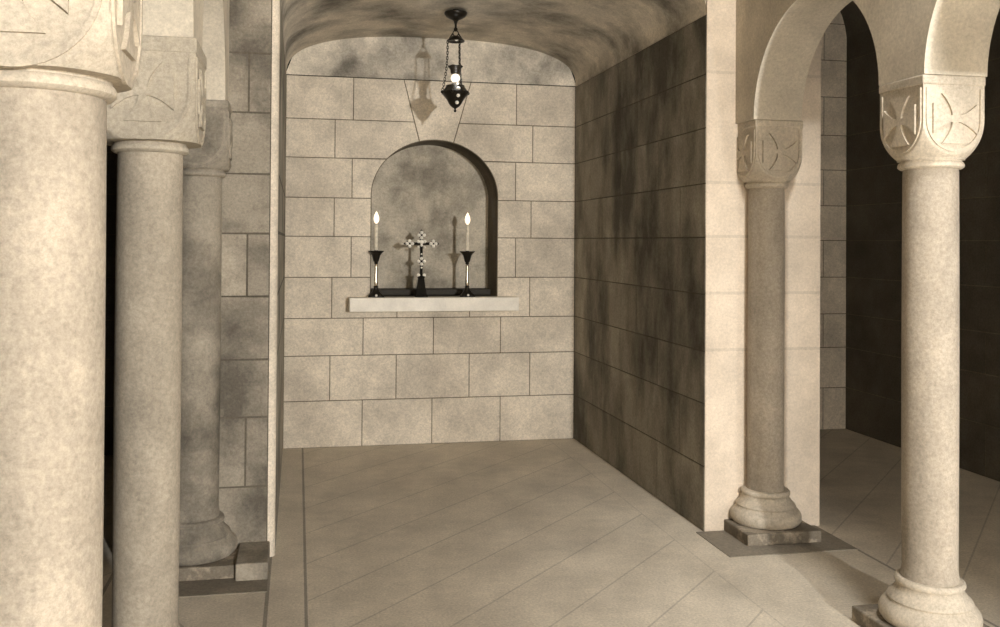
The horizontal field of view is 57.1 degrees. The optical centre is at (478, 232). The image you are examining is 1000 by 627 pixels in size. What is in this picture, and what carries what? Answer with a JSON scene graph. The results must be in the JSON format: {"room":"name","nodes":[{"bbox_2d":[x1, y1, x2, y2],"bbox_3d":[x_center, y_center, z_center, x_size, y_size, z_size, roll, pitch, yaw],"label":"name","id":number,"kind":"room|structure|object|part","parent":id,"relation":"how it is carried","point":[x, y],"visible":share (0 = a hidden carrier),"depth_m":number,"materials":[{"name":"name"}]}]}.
{"room":"church","nodes":[
{"label":"church","id":0,"kind":"room"},
{"bbox_2d":[142,0,229,100],"bbox_3d":[-0.377,-0.507,-0.443,0.265,4.000,9.668,1,-1,-11],"label":"wall","id":1,"kind":"structure","parent":0,"point":[207,21],"depth_m":3.96,"materials":[{"name":"stone"}]},
{"bbox_2d":[219,0,285,556],"bbox_3d":[-1.518,-0.455,5.433,0.705,4.000,2.304,1,-1,-11],"label":"wall","id":2,"kind":"structure","parent":0,"point":[253,189],"depth_m":4.34,"materials":[{"name":"stone"}]},
{"bbox_2d":[179,560,269,597],"bbox_3d":[-1.211,1.541,4.079,0.542,0.024,0.438,1,-1,-11],"label":"trim","id":3,"kind":"structure","parent":2,"relation":"attached to","point":[227,586],"depth_m":3.96,"materials":[{"name":"beige stone"}]},
{"bbox_2d":[235,541,269,580],"bbox_3d":[-1.027,1.496,4.188,0.140,0.078,0.301,1,-1,-11],"label":"trim","id":4,"kind":"structure","parent":2,"relation":"attached to","point":[252,561],"depth_m":4.07,"materials":[{"name":"grey stone"}]},
{"bbox_2d":[104,12,846,454],"bbox_3d":[-0.357,-0.431,7.006,6.790,4.000,0.344,1,-1,-11],"label":"wall","id":5,"kind":"structure","parent":0,"point":[395,148],"depth_m":6.89,"materials":[{"name":"stone"}]},
{"bbox_2d":[371,288,490,294],"bbox_3d":[-0.373,0.454,7.077,0.923,0.045,0.177,1,-1,-11],"label":"niche ledge","id":6,"kind":"object","parent":5,"relation":"attached to","point":[385,291],"visible":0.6,"depth_m":7.01,"materials":[{"name":"beige stone"}]},
{"bbox_2d":[349,296,518,311],"bbox_3d":[-0.323,0.524,6.757,1.246,0.101,0.143,1,-1,-11],"label":"shelf","id":7,"kind":"object","parent":5,"relation":"attached to","point":[430,303],"visible":1,"depth_m":6.68,"materials":[{"name":"white stone"}]},
{"bbox_2d":[368,250,383,296],"bbox_3d":[-0.748,0.299,6.703,0.121,0.342,0.124,1,-1,-11],"label":"candlestick","id":8,"kind":"object","parent":7,"relation":"on","point":[375,254],"visible":1,"depth_m":6.68,"materials":[{"name":"brown metal"}]},
{"bbox_3d":[-0.747,0.309,6.699,0.028,0.158,0.028,1,-1,-11],"label":"stem","id":9,"kind":"part","parent":8,"relation":"part of","materials":[{"name":"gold metal"}]},
{"bbox_2d":[374,211,378,249],"bbox_3d":[-0.745,-0.015,6.702,0.041,0.286,0.041,1,-1,-11],"label":"candle","id":10,"kind":"object","parent":8,"relation":"on","point":[376,216],"visible":1,"depth_m":6.69,"materials":[{"name":"wax"}]},
{"bbox_2d":[404,230,438,296],"bbox_3d":[-0.421,0.225,6.784,0.260,0.496,0.079,1,-1,-11],"label":"cross","id":11,"kind":"object","parent":7,"relation":"on","point":[421,289],"visible":1,"depth_m":6.76,"materials":[{"name":"black metal"}]},
{"bbox_2d":[460,251,474,296],"bbox_3d":[-0.083,0.305,6.833,0.121,0.342,0.124,1,-1,-11],"label":"candlestick","id":12,"kind":"object","parent":7,"relation":"on","point":[467,255],"visible":1,"depth_m":6.81,"materials":[{"name":"brown metal"}]},
{"bbox_3d":[-0.083,0.315,6.830,0.028,0.158,0.028,1,-1,-11],"label":"stem","id":13,"kind":"part","parent":12,"relation":"part of","materials":[{"name":"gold metal"}]},
{"bbox_2d":[465,212,469,250],"bbox_3d":[-0.080,-0.009,6.833,0.041,0.286,0.041,1,-1,-11],"label":"candle","id":14,"kind":"object","parent":12,"relation":"on","point":[467,218],"visible":1,"depth_m":6.82,"materials":[{"name":"wax"}]},
{"bbox_2d":[281,0,705,85],"bbox_3d":[-0.097,-1.302,5.720,2.179,0.318,2.304,1,-1,-11],"label":"ceiling","id":15,"kind":"structure","parent":0,"point":[590,37],"depth_m":6.05,"materials":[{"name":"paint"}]},
{"bbox_2d":[441,9,469,111],"bbox_3d":[-0.149,-1.125,5.994,0.197,0.679,0.182,1,-1,-24],"label":"lamp","id":16,"kind":"object","parent":15,"relation":"hanging from","point":[454,93],"visible":1,"depth_m":5.95,"materials":[{"name":"brown metal"}]},
{"bbox_3d":[-0.216,-1.079,5.991,0.047,0.359,0.017,0,-1,-2],"label":"chain","id":17,"kind":"part","parent":16,"relation":"part of","materials":[{"name":"brown metal"}]},
{"bbox_3d":[-0.150,-1.008,5.992,0.060,0.060,0.060,1,-1,-11],"label":"globe","id":18,"kind":"part","parent":16,"relation":"part of","materials":[{"name":"beige glass"}]},
{"bbox_3d":[-0.149,-1.062,5.993,0.100,0.056,0.100,1,-1,-11],"label":"crown","id":19,"kind":"part","parent":16,"relation":"part of","materials":[{"name":"brown metal"}]},
{"bbox_3d":[-0.151,-0.883,5.991,0.196,0.197,0.185,1,-1,-11],"label":"lamp shade","id":20,"kind":"part","parent":16,"relation":"part of","materials":[{"name":"brown metal"}]},
{"bbox_3d":[-0.114,-1.079,5.936,0.017,0.359,0.047,1,-1,-32],"label":"chain","id":21,"kind":"part","parent":16,"relation":"part of","materials":[{"name":"brown metal"}]},
{"bbox_2d":[102,429,999,626],"bbox_3d":[0.766,1.518,1.193,6.990,0.001,12.672,1,-1,-11],"label":"floor","id":22,"kind":"structure","parent":0,"point":[548,532],"depth_m":4.50,"materials":[{"name":"stone"}]},
{"bbox_2d":[0,0,142,626],"bbox_3d":[-0.829,0.445,1.704,0.400,2.126,0.400,1,-1,-11],"label":"stone column","id":23,"kind":"structure","parent":22,"relation":"on","point":[62,62],"depth_m":1.61,"materials":[{"name":"stone"}]},
{"bbox_2d":[107,35,206,626],"bbox_3d":[-1.067,0.456,2.966,0.400,2.126,0.400,1,-1,-11],"label":"stone column","id":24,"kind":"structure","parent":22,"relation":"on","point":[152,125],"depth_m":2.87,"materials":[{"name":"grey stone"}]},
{"bbox_2d":[179,100,238,580],"bbox_3d":[-1.287,0.466,4.162,0.400,2.126,0.262,1,-1,-11],"label":"stone column","id":25,"kind":"structure","parent":22,"relation":"on","point":[208,548],"depth_m":4.13,"materials":[{"name":"grey stone"}]},
{"bbox_2d":[852,74,988,626],"bbox_3d":[1.731,0.481,3.515,0.400,2.126,0.400,1,-1,-11],"label":"stone column","id":26,"kind":"structure","parent":22,"relation":"on","point":[930,124],"depth_m":3.43,"materials":[{"name":"stone"}]},
{"bbox_2d":[574,0,820,530],"bbox_3d":[1.289,-0.430,5.984,0.659,4.000,2.304,1,-1,-11],"label":"wall","id":27,"kind":"structure","parent":0,"point":[661,309],"depth_m":5.06,"materials":[{"name":"white stone"}]},
{"bbox_2d":[696,525,857,557],"bbox_3d":[1.498,1.566,4.639,0.675,0.024,0.383,1,-1,-11],"label":"trim","id":28,"kind":"structure","parent":27,"relation":"attached to","point":[725,542],"depth_m":4.54,"materials":[{"name":"beige stone"}]},
{"bbox_2d":[724,119,820,545],"bbox_3d":[1.511,0.492,4.711,0.400,2.126,0.262,1,-1,-11],"label":"stone column","id":29,"kind":"structure","parent":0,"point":[769,152],"depth_m":4.69,"materials":[{"name":"stone"}]},
{"bbox_2d":[840,1,869,37],"bbox_3d":[3.251,-1.982,1.457,1.875,0.800,11.972,1,-1,-11],"label":"ceiling","id":30,"kind":"structure","parent":0,"point":[855,22],"depth_m":7.36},
{"bbox_2d":[735,0,999,123],"bbox_3d":[2.412,-0.482,0.105,0.265,4.000,9.668,1,-1,-11],"label":"wall","id":31,"kind":"structure","parent":0,"point":[777,41],"depth_m":4.25,"materials":[{"name":"stone"}]},
{"bbox_2d":[846,9,999,481],"bbox_3d":[4.159,-0.454,1.622,0.006,4.000,11.972,1,-1,-11],"label":"wall","id":32,"kind":"structure","parent":0,"point":[873,178],"depth_m":6.88,"materials":[{"name":"beige stone"}]}
]}

